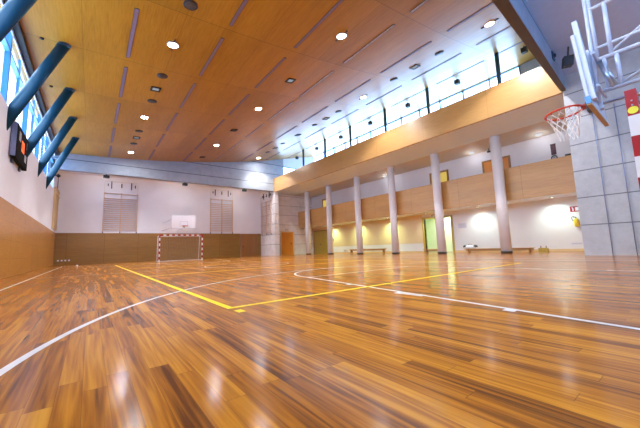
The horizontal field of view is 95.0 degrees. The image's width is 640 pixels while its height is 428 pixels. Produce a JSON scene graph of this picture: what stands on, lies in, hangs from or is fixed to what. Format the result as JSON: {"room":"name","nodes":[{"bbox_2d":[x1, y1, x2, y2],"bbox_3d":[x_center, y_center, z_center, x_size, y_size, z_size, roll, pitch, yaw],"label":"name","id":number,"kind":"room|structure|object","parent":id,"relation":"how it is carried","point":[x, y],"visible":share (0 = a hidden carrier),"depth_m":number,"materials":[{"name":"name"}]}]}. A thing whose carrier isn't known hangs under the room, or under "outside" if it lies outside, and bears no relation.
{"room":"sports hall","nodes":[
{"label":"sports hall","id":0,"kind":"room"},
{"bbox_2d":[0,93,58,231],"bbox_3d":[-10.199,-1.707,9.383,0.300,7.500,34.400,3,-8,-38],"label":"wall","id":1,"kind":"structure","parent":0,"point":[27,191],"depth_m":12.02,"materials":[{"name":"white paint"}]},
{"bbox_2d":[0,0,37,41],"bbox_3d":[-7.109,-4.671,6.986,1.377,3.410,0.346,3,-8,-38],"label":"strut","id":2,"kind":"object","parent":1,"relation":"attached to","point":[12,12],"visible":1,"depth_m":6.80,"materials":[{"name":"metal"}]},
{"bbox_2d":[9,122,28,171],"bbox_3d":[-10.655,-2.278,10.404,0.172,1.280,2.170,3,-8,-38],"label":"scoreboard","id":3,"kind":"object","parent":1,"relation":"attached to","point":[19,144],"visible":0.99,"depth_m":9.96,"materials":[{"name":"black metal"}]},
{"bbox_2d":[0,197,54,278],"bbox_3d":[-9.982,0.792,9.195,0.035,2.480,34.000,3,-8,-38],"label":"trim","id":4,"kind":"structure","parent":1,"relation":"attached to","point":[26,245],"depth_m":11.77,"materials":[{"name":"brown wood"}]},
{"bbox_2d":[0,0,58,183],"bbox_3d":[-10.877,-4.465,10.678,0.370,2.620,25.240,3,-8,-38],"label":"window","id":5,"kind":"structure","parent":1,"relation":"in","point":[8,59],"depth_m":10.87,"materials":[{"name":"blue glass"}]},
{"bbox_2d":[7,41,70,129],"bbox_3d":[-9.316,-4.269,9.801,1.377,3.410,0.346,3,-8,-38],"label":"strut","id":6,"kind":"object","parent":1,"relation":"attached to","point":[30,88],"visible":1,"depth_m":9.63,"materials":[{"name":"metal"}]},
{"bbox_2d":[27,87,74,155],"bbox_3d":[-11.475,-3.875,12.554,1.377,3.410,0.346,3,-8,-38],"label":"strut","id":7,"kind":"object","parent":1,"relation":"attached to","point":[47,120],"visible":0.88,"depth_m":12.42,"materials":[{"name":"metal"}]},
{"bbox_2d":[51,187,59,230],"bbox_3d":[-19.496,-0.336,21.654,0.180,3.000,2.270,3,-8,-38],"label":"wall bars","id":8,"kind":"object","parent":1,"relation":"attached to","point":[56,198],"visible":1,"depth_m":21.08,"materials":[{"name":"brown wood"}]},
{"bbox_2d":[38,116,77,175],"bbox_3d":[-13.578,-3.492,15.236,1.377,3.410,0.346,3,-8,-38],"label":"strut","id":9,"kind":"object","parent":1,"relation":"attached to","point":[70,121],"visible":1,"depth_m":15.09,"materials":[{"name":"metal"}]},
{"bbox_2d":[46,137,79,188],"bbox_3d":[-15.694,-3.106,17.934,1.377,3.410,0.346,3,-8,-38],"label":"strut","id":10,"kind":"object","parent":1,"relation":"attached to","point":[74,140],"visible":0.99,"depth_m":17.78,"materials":[{"name":"metal"}]},
{"bbox_2d":[501,0,565,88],"bbox_3d":[3.277,-7.338,6.720,17.651,3.560,0.438,4,-9,-41],"label":"trim","id":11,"kind":"structure","parent":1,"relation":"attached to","point":[521,7],"depth_m":9.32,"materials":[{"name":"concrete"}]},
{"bbox_2d":[55,172,260,233],"bbox_3d":[-13.692,0.608,28.244,17.898,7.500,0.300,3,-8,-38],"label":"wall","id":12,"kind":"structure","parent":0,"point":[80,206],"depth_m":26.60,"materials":[{"name":"white paint"}]},
{"bbox_2d":[102,181,137,232],"bbox_3d":[-17.208,-0.572,25.349,2.470,4.450,0.180,3,-8,-38],"label":"wall bars","id":13,"kind":"object","parent":12,"relation":"attached to","point":[121,194],"visible":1,"depth_m":25.19,"materials":[{"name":"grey wood"}]},
{"bbox_2d":[53,233,239,264],"bbox_3d":[-14.512,3.024,27.042,14.948,2.480,0.035,3,-8,-38],"label":"wall paneling","id":14,"kind":"structure","parent":12,"relation":"attached to","point":[79,248],"depth_m":25.66,"materials":[{"name":"brown wood"}]},
{"bbox_2d":[162,215,195,230],"bbox_3d":[-12.312,1.007,25.227,1.860,1.322,6.022,3,-8,-38],"label":"basketball hoop","id":15,"kind":"object","parent":12,"relation":"attached to","point":[180,222],"visible":1,"depth_m":23.32,"materials":[{"name":"white paint"}]},
{"bbox_2d":[210,189,232,233],"bbox_3d":[-10.282,-0.255,30.735,2.370,4.600,0.180,3,-8,-38],"label":"wall bars","id":16,"kind":"object","parent":12,"relation":"attached to","point":[221,204],"visible":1,"depth_m":30.63,"materials":[{"name":"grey wood"}]},
{"bbox_2d":[240,234,256,256],"bbox_3d":[-7.792,3.409,32.215,1.970,2.460,0.100,3,-8,-38],"label":"door","id":17,"kind":"structure","parent":12,"relation":"in","point":[248,242],"depth_m":32.16,"materials":[{"name":"brown wood"}]},
{"bbox_2d":[257,234,260,255],"bbox_3d":[-6.845,3.458,32.992,0.420,2.480,0.035,3,-8,-38],"label":"trim","id":18,"kind":"structure","parent":12,"relation":"attached to","point":[258,235],"depth_m":32.96,"materials":[{"name":"brown wood"}]},
{"bbox_2d":[0,0,534,161],"bbox_3d":[-2.142,-7.169,18.362,23.528,3.912,25.440,3,-8,-38],"label":"ceiling","id":19,"kind":"structure","parent":0,"point":[97,32],"depth_m":13.16,"materials":[{"name":"brown wood"}]},
{"bbox_2d":[111,128,115,142],"bbox_3d":[-13.043,-4.940,18.472,0.129,0.024,2.840,3,-8,-38],"label":"ceiling vent","id":20,"kind":"object","parent":19,"relation":"in","point":[113,131],"visible":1,"depth_m":18.44,"materials":[{"name":"grey metal"}]},
{"bbox_2d":[114,103,119,123],"bbox_3d":[-10.854,-5.339,15.680,0.129,0.024,2.840,3,-8,-38],"label":"ceiling vent","id":21,"kind":"object","parent":19,"relation":"in","point":[118,104],"visible":1,"depth_m":15.60,"materials":[{"name":"grey metal"}]},
{"bbox_2d":[119,67,127,97],"bbox_3d":[-8.664,-5.739,12.889,0.129,0.024,2.840,3,-8,-38],"label":"ceiling vent","id":22,"kind":"object","parent":19,"relation":"in","point":[125,68],"visible":1,"depth_m":12.74,"materials":[{"name":"grey metal"}]},
{"bbox_2d":[126,8,139,57],"bbox_3d":[-6.475,-6.138,10.097,0.129,0.024,2.840,3,-8,-38],"label":"ceiling vent","id":23,"kind":"object","parent":19,"relation":"in","point":[136,10],"visible":1,"depth_m":9.90,"materials":[{"name":"grey metal"}]},
{"bbox_2d":[150,86,160,91],"bbox_3d":[-7.606,-5.771,13.570,0.402,0.065,0.400,3,-8,-38],"label":"recessed light","id":24,"kind":"object","parent":19,"relation":"in","point":[156,89],"visible":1,"depth_m":13.57,"materials":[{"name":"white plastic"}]},
{"bbox_2d":[157,73,167,78],"bbox_3d":[-6.776,-5.919,12.592,0.418,0.062,0.418,2,-8,-31],"label":"ceiling speaker","id":25,"kind":"object","parent":19,"relation":"attached to","point":[159,75],"visible":1,"depth_m":12.56,"materials":[{"name":"black plastic"}]},
{"bbox_2d":[158,74,166,78],"bbox_3d":[-6.775,-5.905,12.591,0.360,0.018,0.360,-2,-5,-38],"label":"grille","id":26,"kind":"object","parent":25,"relation":"attached to","point":[163,76],"depth_m":12.57,"materials":[{"name":"grey metal"}]},
{"bbox_2d":[166,113,177,130],"bbox_3d":[-8.769,-5.422,17.327,0.129,0.028,2.840,3,-8,-38],"label":"ceiling vent","id":27,"kind":"object","parent":19,"relation":"in","point":[176,114],"visible":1,"depth_m":17.21,"materials":[{"name":"grey metal"}]},
{"bbox_2d":[167,39,178,50],"bbox_3d":[-5.380,-6.178,10.731,0.597,0.062,0.399,-4,-7,20],"label":"ceiling lamp","id":28,"kind":"object","parent":19,"relation":"attached to","point":[171,44],"visible":1,"depth_m":10.72,"materials":[{"name":"metal"}]},
{"bbox_2d":[179,83,196,107],"bbox_3d":[-6.580,-5.821,14.536,0.129,0.028,2.840,3,-8,-38],"label":"ceiling vent","id":29,"kind":"object","parent":19,"relation":"in","point":[194,84],"visible":1,"depth_m":14.38,"materials":[{"name":"grey metal"}]},
{"bbox_2d":[183,0,197,10],"bbox_3d":[-3.986,-6.428,9.034,0.418,0.062,0.418,2,-8,-31],"label":"ceiling speaker","id":30,"kind":"object","parent":19,"relation":"attached to","point":[191,5],"visible":1,"depth_m":9.00,"materials":[{"name":"black plastic"}]},
{"bbox_2d":[185,1,195,9],"bbox_3d":[-3.985,-6.414,9.034,0.360,0.018,0.360,-2,-5,-38],"label":"grille","id":31,"kind":"object","parent":30,"relation":"attached to","point":[190,5],"depth_m":9.01,"materials":[{"name":"grey metal"}]},
{"bbox_2d":[199,37,223,75],"bbox_3d":[-4.390,-6.220,11.744,0.129,0.028,2.840,3,-8,-38],"label":"ceiling vent","id":32,"kind":"object","parent":19,"relation":"in","point":[221,40],"visible":1,"depth_m":11.60,"materials":[{"name":"grey metal"}]},
{"bbox_2d":[208,119,224,134],"bbox_3d":[-6.703,-5.589,18.971,0.129,0.032,2.840,3,-8,-38],"label":"ceiling vent","id":33,"kind":"object","parent":19,"relation":"in","point":[223,120],"visible":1,"depth_m":18.93,"materials":[{"name":"grey metal"}]},
{"bbox_2d":[229,0,247,25],"bbox_3d":[-2.201,-6.619,8.952,0.129,0.028,2.840,3,-8,-38],"label":"ceiling vent","id":34,"kind":"object","parent":19,"relation":"in","point":[244,2],"visible":1,"depth_m":9.51,"materials":[{"name":"grey metal"}]},
{"bbox_2d":[228,94,249,114],"bbox_3d":[-4.513,-5.988,16.180,0.129,0.032,2.840,3,-8,-38],"label":"ceiling vent","id":35,"kind":"object","parent":19,"relation":"in","point":[247,95],"visible":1,"depth_m":16.06,"materials":[{"name":"grey metal"}]},
{"bbox_2d":[254,57,285,87],"bbox_3d":[-2.324,-6.388,13.388,0.129,0.032,2.840,3,-8,-38],"label":"ceiling vent","id":36,"kind":"object","parent":19,"relation":"in","point":[284,58],"visible":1,"depth_m":13.28,"materials":[{"name":"grey metal"}]},
{"bbox_2d":[269,102,292,119],"bbox_3d":[-2.419,-6.245,17.859,0.129,0.036,2.840,3,-8,-38],"label":"ceiling vent","id":37,"kind":"object","parent":19,"relation":"in","point":[291,102],"visible":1,"depth_m":17.75,"materials":[{"name":"grey metal"}]},
{"bbox_2d":[285,78,295,83],"bbox_3d":[-1.433,-6.473,14.240,0.401,0.090,0.400,3,-8,-38],"label":"recessed light","id":38,"kind":"object","parent":19,"relation":"in","point":[289,80],"visible":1,"depth_m":14.23,"materials":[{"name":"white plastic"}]},
{"bbox_2d":[302,106,327,122],"bbox_3d":[-0.382,-6.580,19.504,0.129,0.040,2.840,3,-8,-38],"label":"ceiling vent","id":39,"kind":"object","parent":19,"relation":"in","point":[327,106],"visible":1,"depth_m":19.38,"materials":[{"name":"grey metal"}]},
{"bbox_2d":[300,71,333,96],"bbox_3d":[-0.230,-6.645,15.068,0.129,0.036,2.840,3,-8,-38],"label":"ceiling vent","id":40,"kind":"object","parent":19,"relation":"in","point":[331,72],"visible":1,"depth_m":14.95,"materials":[{"name":"grey metal"}]},
{"bbox_2d":[294,0,343,47],"bbox_3d":[-0.135,-6.787,10.597,0.129,0.032,2.840,3,-8,-38],"label":"ceiling vent","id":41,"kind":"object","parent":19,"relation":"in","point":[339,2],"visible":1,"depth_m":10.39,"materials":[{"name":"grey metal"}]},
{"bbox_2d":[335,31,347,40],"bbox_3d":[0.830,-6.888,11.355,0.398,0.086,0.599,-1,-7,-6],"label":"ceiling lamp","id":42,"kind":"object","parent":19,"relation":"attached to","point":[342,35],"visible":1,"depth_m":11.34,"materials":[{"name":"metal"}]},
{"bbox_2d":[335,80,370,101],"bbox_3d":[1.807,-6.979,16.713,0.129,0.040,2.840,3,-8,-38],"label":"ceiling vent","id":43,"kind":"object","parent":19,"relation":"in","point":[368,80],"visible":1,"depth_m":16.60,"materials":[{"name":"grey metal"}]},
{"bbox_2d":[343,24,394,63],"bbox_3d":[1.960,-7.044,12.276,0.129,0.036,2.840,3,-8,-38],"label":"ceiling vent","id":44,"kind":"object","parent":19,"relation":"in","point":[393,25],"visible":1,"depth_m":12.12,"materials":[{"name":"grey metal"}]},
{"bbox_2d":[366,86,401,104],"bbox_3d":[3.959,-7.424,18.463,0.128,0.044,2.840,3,-8,-38],"label":"ceiling vent","id":45,"kind":"object","parent":19,"relation":"in","point":[399,86],"visible":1,"depth_m":18.32,"materials":[{"name":"grey metal"}]},
{"bbox_2d":[381,41,431,72],"bbox_3d":[3.997,-7.378,13.921,0.129,0.040,2.840,3,-8,-38],"label":"ceiling vent","id":46,"kind":"object","parent":19,"relation":"in","point":[430,41],"visible":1,"depth_m":13.77,"materials":[{"name":"grey metal"}]},
{"bbox_2d":[409,64,419,69],"bbox_3d":[4.885,-7.546,15.077,0.399,0.116,0.400,3,-8,-38],"label":"recessed light","id":47,"kind":"object","parent":19,"relation":"in","point":[416,66],"visible":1,"depth_m":15.06,"materials":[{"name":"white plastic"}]},
{"bbox_2d":[410,0,428,12],"bbox_3d":[4.005,-7.417,9.668,0.129,0.036,2.370,3,-8,-38],"label":"ceiling vent","id":48,"kind":"object","parent":19,"relation":"in","point":[424,1],"visible":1,"depth_m":10.33,"materials":[{"name":"grey metal"}]},
{"bbox_2d":[412,53,461,79],"bbox_3d":[6.148,-7.823,15.672,0.128,0.044,2.840,3,-8,-38],"label":"ceiling vent","id":49,"kind":"object","parent":19,"relation":"in","point":[460,53],"visible":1,"depth_m":15.51,"materials":[{"name":"grey metal"}]},
{"bbox_2d":[437,60,483,83],"bbox_3d":[8.218,-8.339,17.369,0.128,0.047,2.840,3,-8,-38],"label":"ceiling vent","id":50,"kind":"object","parent":19,"relation":"in","point":[483,60],"visible":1,"depth_m":17.27,"materials":[{"name":"grey metal"}]},
{"bbox_2d":[447,2,493,31],"bbox_3d":[6.042,-7.751,11.313,0.129,0.040,2.370,3,-8,-38],"label":"ceiling vent","id":51,"kind":"object","parent":19,"relation":"in","point":[490,4],"visible":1,"depth_m":11.47,"materials":[{"name":"grey metal"}]},
{"bbox_2d":[481,18,498,28],"bbox_3d":[7.093,-7.951,12.262,0.397,0.111,0.602,-1,-7,-6],"label":"ceiling lamp","id":52,"kind":"object","parent":19,"relation":"attached to","point":[492,22],"visible":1,"depth_m":12.23,"materials":[{"name":"metal"}]},
{"bbox_2d":[476,26,510,44],"bbox_3d":[8.193,-8.196,13.064,0.128,0.044,2.370,3,-8,-38],"label":"ceiling vent","id":53,"kind":"object","parent":19,"relation":"in","point":[509,26],"visible":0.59,"depth_m":13.37,"materials":[{"name":"grey metal"}]},
{"bbox_2d":[520,46,527,54],"bbox_3d":[10.716,-8.644,15.394,0.260,0.388,0.260,3,-8,-38],"label":"spotlight","id":54,"kind":"object","parent":19,"relation":"attached to","point":[523,49],"visible":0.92,"depth_m":15.33,"materials":[{"name":"plastic"}]},
{"bbox_2d":[260,191,278,255],"bbox_3d":[-5.578,0.806,32.303,0.500,7.500,3.260,3,-8,-38],"label":"wall","id":55,"kind":"structure","parent":0,"point":[269,243],"depth_m":31.43,"materials":[{"name":"concrete"}]},
{"bbox_2d":[261,192,271,234],"bbox_3d":[-5.923,-0.024,32.253,0.180,4.700,2.270,3,-8,-38],"label":"wall bars","id":56,"kind":"object","parent":55,"relation":"attached to","point":[270,194],"visible":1,"depth_m":32.06,"materials":[{"name":"brown wood"}]},
{"bbox_2d":[278,194,312,254],"bbox_3d":[-2.886,1.205,33.564,5.330,6.820,0.300,3,-8,-38],"label":"wall","id":57,"kind":"structure","parent":0,"point":[289,205],"depth_m":33.35,"materials":[{"name":"concrete"}]},
{"bbox_2d":[280,231,294,254],"bbox_3d":[-3.597,3.225,32.456,1.770,2.600,0.110,3,-8,-38],"label":"door","id":58,"kind":"structure","parent":57,"relation":"in","point":[286,237],"depth_m":32.43,"materials":[{"name":"brown wood"}]},
{"bbox_2d":[298,155,570,212],"bbox_3d":[5.303,-1.591,24.002,0.190,0.050,25.323,3,-8,-38],"label":"trim","id":59,"kind":"structure","parent":57,"relation":"attached to","point":[568,155],"depth_m":18.64,"materials":[{"name":"brown wood"}]},
{"bbox_2d":[298,156,575,227],"bbox_3d":[5.330,-0.668,23.891,0.120,1.810,25.323,3,-8,-38],"label":"balcony railing","id":60,"kind":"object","parent":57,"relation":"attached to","point":[556,176],"depth_m":18.61,"materials":[{"name":"brown wood"}]},
{"bbox_2d":[283,157,313,168],"bbox_3d":[-2.505,-6.285,33.930,4.350,2.250,0.250,3,-8,-38],"label":"window","id":61,"kind":"structure","parent":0,"point":[292,162],"depth_m":33.56,"materials":[{"name":"white glass"}]},
{"bbox_2d":[53,152,282,191],"bbox_3d":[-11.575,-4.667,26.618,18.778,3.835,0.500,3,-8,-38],"label":"trim","id":62,"kind":"structure","parent":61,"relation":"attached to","point":[249,175],"depth_m":26.11,"materials":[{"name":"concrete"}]},
{"bbox_2d":[0,251,639,427],"bbox_3d":[-0.116,2.637,16.669,25.328,0.123,34.400,3,-8,-38],"label":"floor","id":63,"kind":"structure","parent":0,"point":[551,339],"depth_m":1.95,"materials":[{"name":"brown wood"}]},
{"bbox_2d":[156,235,202,261],"bbox_3d":[-11.071,2.683,23.212,3.160,2.040,1.060,3,-8,-38],"label":"goal","id":64,"kind":"object","parent":63,"relation":"on","point":[159,236],"visible":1,"depth_m":23.45,"materials":[{"name":"red paint"}]},
{"bbox_2d":[304,192,310,254],"bbox_3d":[-1.317,0.962,31.504,0.570,6.720,0.570,3,-8,-38],"label":"column","id":65,"kind":"structure","parent":63,"relation":"on","point":[306,194],"depth_m":31.30,"materials":[{"name":"paint"}]},
{"bbox_2d":[325,185,333,253],"bbox_3d":[0.921,0.554,28.650,0.570,6.720,0.570,3,-8,-38],"label":"column","id":66,"kind":"structure","parent":63,"relation":"on","point":[328,187],"depth_m":28.43,"materials":[{"name":"paint"}]},
{"bbox_2d":[353,177,363,253],"bbox_3d":[3.343,0.112,25.561,0.570,6.720,0.570,3,-8,-38],"label":"column","id":67,"kind":"structure","parent":63,"relation":"on","point":[358,218],"depth_m":25.34,"materials":[{"name":"paint"}]},
{"bbox_2d":[349,248,386,253],"bbox_3d":[4.267,3.392,26.744,0.300,0.420,4.450,3,-8,-38],"label":"bench","id":68,"kind":"object","parent":63,"relation":"on","point":[383,249],"visible":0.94,"depth_m":26.46,"materials":[{"name":"brown wood"}]},
{"bbox_2d":[387,167,399,253],"bbox_3d":[5.643,-0.307,22.629,0.570,6.720,0.570,3,-8,-38],"label":"column","id":69,"kind":"structure","parent":63,"relation":"on","point":[390,170],"depth_m":22.41,"materials":[{"name":"paint"}]},
{"bbox_2d":[423,249,437,252],"bbox_3d":[8.152,2.649,20.976,0.300,0.300,1.600,3,-8,-38],"label":"bench","id":70,"kind":"object","parent":63,"relation":"on","point":[426,250],"visible":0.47,"depth_m":21.18,"materials":[{"name":"brown wood"}]},
{"bbox_2d":[430,153,446,253],"bbox_3d":[7.942,-0.726,19.696,0.570,6.720,0.570,3,-8,-38],"label":"column","id":71,"kind":"structure","parent":63,"relation":"on","point":[435,168],"depth_m":19.49,"materials":[{"name":"paint"}]},
{"bbox_2d":[489,135,512,252],"bbox_3d":[10.285,-1.154,16.709,0.570,6.720,0.570,3,-8,-38],"label":"column","id":72,"kind":"structure","parent":63,"relation":"on","point":[495,144],"depth_m":16.52,"materials":[{"name":"paint"}]},
{"bbox_2d":[466,247,535,252],"bbox_3d":[10.985,2.247,18.172,0.300,0.260,3.950,3,-8,-38],"label":"bench","id":73,"kind":"object","parent":63,"relation":"on","point":[529,248],"visible":0.93,"depth_m":18.23,"materials":[{"name":"brown wood"}]},
{"bbox_2d":[463,244,477,248],"bbox_3d":[9.979,2.144,19.476,0.230,0.310,0.920,3,-8,-38],"label":"sports bag","id":74,"kind":"object","parent":73,"relation":"on","point":[468,246],"visible":1,"depth_m":19.41,"materials":[{"name":"white fabric"}]},
{"bbox_2d":[538,246,548,251],"bbox_3d":[12.440,1.942,16.320,0.320,0.340,0.400,3,-8,-38],"label":"wooden box","id":75,"kind":"object","parent":63,"relation":"on","point":[540,249],"visible":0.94,"depth_m":16.19,"materials":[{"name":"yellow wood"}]},
{"bbox_2d":[624,88,639,188],"bbox_3d":[4.554,-0.167,3.282,3.167,2.040,1.060,3,-8,-38],"label":"goal","id":76,"kind":"object","parent":63,"relation":"on","point":[632,99],"visible":1,"depth_m":2.78,"materials":[{"name":"red paint"}]},
{"bbox_2d":[277,93,565,195],"bbox_3d":[3.464,-3.716,23.081,2.790,0.300,25.663,3,-8,-38],"label":"ceiling strip","id":77,"kind":"object","parent":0,"point":[534,113],"visible":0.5,"depth_m":17.50,"materials":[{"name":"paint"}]},
{"bbox_2d":[324,139,325,156],"bbox_3d":[0.499,-5.163,26.834,0.300,3.638,0.300,3,-8,-38],"label":"post","id":78,"kind":"object","parent":77,"relation":"on","point":[324,139],"visible":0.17,"depth_m":26.85,"materials":[{"name":"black metal"}]},
{"bbox_2d":[349,126,351,145],"bbox_3d":[2.554,-5.537,24.215,0.300,3.638,0.300,3,-8,-38],"label":"post","id":79,"kind":"object","parent":77,"relation":"on","point":[350,133],"visible":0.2,"depth_m":24.26,"materials":[{"name":"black metal"}]},
{"bbox_2d":[383,109,386,130],"bbox_3d":[4.804,-5.948,21.345,0.300,3.638,0.300,3,-8,-38],"label":"post","id":80,"kind":"object","parent":77,"relation":"on","point":[384,110],"visible":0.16,"depth_m":21.37,"materials":[{"name":"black metal"}]},
{"bbox_2d":[425,87,429,113],"bbox_3d":[6.926,-6.335,18.640,0.300,3.638,0.300,3,-8,-38],"label":"post","id":81,"kind":"object","parent":77,"relation":"on","point":[427,88],"visible":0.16,"depth_m":18.67,"materials":[{"name":"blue metal"}]},
{"bbox_2d":[494,53,501,83],"bbox_3d":[9.452,-6.795,15.418,0.300,3.638,0.300,3,-8,-38],"label":"post","id":82,"kind":"object","parent":77,"relation":"on","point":[496,55],"visible":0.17,"depth_m":15.45,"materials":[{"name":"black metal"}]},
{"bbox_2d":[294,115,566,196],"bbox_3d":[5.670,-3.592,24.793,2.800,0.300,25.663,3,-8,-38],"label":"ceiling","id":83,"kind":"structure","parent":0,"point":[526,133],"depth_m":19.83,"materials":[{"name":"beige paint"}]},
{"bbox_2d":[426,217,452,251],"bbox_3d":[9.794,1.438,22.949,1.900,3.050,5.200,3,-8,-38],"label":"wall","id":84,"kind":"structure","parent":0,"point":[430,223],"depth_m":24.41,"materials":[{"name":"green paint"}]},
{"bbox_2d":[310,192,576,227],"bbox_3d":[6.124,0.095,24.404,1.830,0.300,25.323,3,-8,-38],"label":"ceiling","id":85,"kind":"structure","parent":0,"point":[572,193],"depth_m":19.49,"materials":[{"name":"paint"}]},
{"bbox_2d":[311,58,583,252],"bbox_3d":[6.826,-2.788,25.367,0.200,12.200,25.323,3,-8,-38],"label":"wall","id":86,"kind":"structure","parent":0,"point":[549,223],"depth_m":18.47,"materials":[{"name":"white paint"}]},
{"bbox_2d":[313,230,327,253],"bbox_3d":[0.080,3.182,33.369,0.088,2.650,2.640,3,-8,-38],"label":"door","id":87,"kind":"structure","parent":86,"relation":"in","point":[320,237],"depth_m":33.37,"materials":[{"name":"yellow wood"}]},
{"bbox_2d":[312,215,422,246],"bbox_3d":[3.636,1.994,28.955,0.012,2.250,14.730,3,-8,-38],"label":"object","id":88,"kind":"structure","parent":86,"relation":"attached to","point":[377,232],"depth_m":26.72,"materials":[{"name":"beige paint"}]},
{"bbox_2d":[313,251,423,253],"bbox_3d":[3.693,3.785,28.744,0.020,0.140,14.730,3,-8,-38],"label":"baseboard","id":89,"kind":"structure","parent":86,"relation":"attached to","point":[385,251],"depth_m":25.68,"materials":[{"name":"brown wood"}]},
{"bbox_2d":[314,65,520,156],"bbox_3d":[6.051,-6.179,26.564,0.140,4.060,21.540,3,-8,-38],"label":"window","id":90,"kind":"structure","parent":86,"relation":"in","point":[512,69],"depth_m":22.61,"materials":[{"name":"clear glass"}]},
{"bbox_2d":[422,215,454,252],"bbox_3d":[8.994,1.559,22.240,0.300,2.700,2.480,3,-8,-38],"label":"door frame","id":91,"kind":"structure","parent":86,"relation":"in","point":[450,216],"depth_m":22.88,"materials":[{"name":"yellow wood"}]},
{"bbox_2d":[429,169,448,183],"bbox_3d":[9.062,-1.836,22.172,0.100,2.820,1.530,3,-8,-38],"label":"door","id":92,"kind":"structure","parent":86,"relation":"in","point":[444,175],"depth_m":22.01,"materials":[{"name":"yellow wood"}]},
{"bbox_2d":[458,223,466,227],"bbox_3d":[10.067,0.821,20.757,0.009,0.350,0.600,3,-8,-38],"label":"notice","id":93,"kind":"object","parent":86,"relation":"attached to","point":[460,225],"visible":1,"depth_m":20.74,"materials":[{"name":"paper"}]},
{"bbox_2d":[482,155,510,172],"bbox_3d":[11.520,-2.258,19.044,0.090,2.770,1.690,3,-8,-38],"label":"door","id":94,"kind":"structure","parent":86,"relation":"in","point":[486,165],"depth_m":19.37,"materials":[{"name":"brown wood"}]},
{"bbox_2d":[455,248,583,251],"bbox_3d":[12.206,2.233,17.889,0.020,0.140,8.153,3,-8,-38],"label":"baseboard","id":95,"kind":"structure","parent":86,"relation":"attached to","point":[534,250],"depth_m":17.34,"materials":[{"name":"brown wood"}]},
{"bbox_2d":[550,143,556,154],"bbox_3d":[13.373,-3.704,16.810,0.030,0.640,0.260,3,-8,-38],"label":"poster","id":96,"kind":"object","parent":86,"relation":"attached to","point":[552,146],"visible":1,"depth_m":16.80,"materials":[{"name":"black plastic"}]},
{"bbox_2d":[570,206,578,211],"bbox_3d":[13.853,-0.274,15.954,0.015,0.300,0.400,3,-8,-38],"label":"sign","id":97,"kind":"object","parent":86,"relation":"attached to","point":[573,208],"visible":0.86,"depth_m":15.96,"materials":[{"name":"red paint"}]},
{"bbox_2d":[571,216,579,226],"bbox_3d":[13.787,0.393,15.839,0.210,0.572,0.299,3,-8,-38],"label":"fire extinguisher","id":98,"kind":"object","parent":86,"relation":"attached to","point":[576,221],"visible":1,"depth_m":15.75,"materials":[{"name":"yellow paint"}]},
{"bbox_2d":[526,0,639,75],"bbox_3d":[5.258,-6.872,4.454,18.198,0.917,6.579,3,-8,-38],"label":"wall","id":99,"kind":"structure","parent":0,"point":[554,18],"depth_m":9.53,"materials":[{"name":"grey paint"}]},
{"bbox_2d":[492,0,565,90],"bbox_3d":[3.368,-5.557,6.538,17.530,0.025,0.417,4,-9,-41],"label":"beam","id":100,"kind":"structure","parent":99,"relation":"attached to","point":[505,7],"depth_m":8.83,"materials":[{"name":"brown wood"}]},
{"bbox_2d":[562,47,573,68],"bbox_3d":[8.976,-5.653,10.644,0.317,0.721,0.472,-6,-8,32],"label":"loudspeaker","id":101,"kind":"object","parent":99,"relation":"hanging from","point":[567,61],"visible":0.98,"depth_m":10.50,"materials":[{"name":"black plastic"}]},
{"bbox_2d":[563,47,639,254],"bbox_3d":[12.317,-2.457,9.484,0.500,7.500,6.377,3,-8,-38],"label":"wall","id":102,"kind":"structure","parent":0,"point":[584,154],"depth_m":11.00,"materials":[{"name":"concrete"}]},
{"bbox_2d":[274,66,565,191],"bbox_3d":[2.656,-4.435,21.782,0.140,1.480,24.463,3,-8,-38],"label":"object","id":103,"kind":"structure","parent":102,"relation":"attached to","point":[535,85],"depth_m":16.42,"materials":[{"name":"brown wood"}]},
{"bbox_2d":[592,113,613,255],"bbox_3d":[10.660,-1.259,11.072,0.063,5.600,0.026,3,-8,-38],"label":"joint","id":104,"kind":"object","parent":102,"relation":"attached to","point":[592,113],"visible":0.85,"depth_m":11.04,"materials":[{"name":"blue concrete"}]},
{"bbox_2d":[603,91,639,103],"bbox_3d":[11.219,-4.286,10.498,0.155,0.069,2.700,3,-8,-38],"label":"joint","id":105,"kind":"object","parent":102,"relation":"attached to","point":[638,91],"visible":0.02,"depth_m":10.81,"materials":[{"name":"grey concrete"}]},
{"bbox_2d":[613,104,637,255],"bbox_3d":[11.034,-1.327,10.595,0.063,5.600,0.026,3,-8,-38],"label":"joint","id":106,"kind":"object","parent":102,"relation":"attached to","point":[613,104],"visible":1,"depth_m":10.55,"materials":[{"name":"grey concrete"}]},
{"bbox_3d":[9.510,-3.501,3.163,23.428,8.300,0.300,3,-8,-38],"label":"wall","id":107,"kind":"structure","parent":0,"visible":0},
{"bbox_2d":[544,0,639,141],"bbox_3d":[4.933,-2.611,2.831,1.251,2.436,4.884,2,-8,-30],"label":"basketball hoop","id":108,"kind":"object","parent":107,"relation":"attached to","point":[586,61],"visible":1,"depth_m":4.21,"materials":[{"name":"white metal"}]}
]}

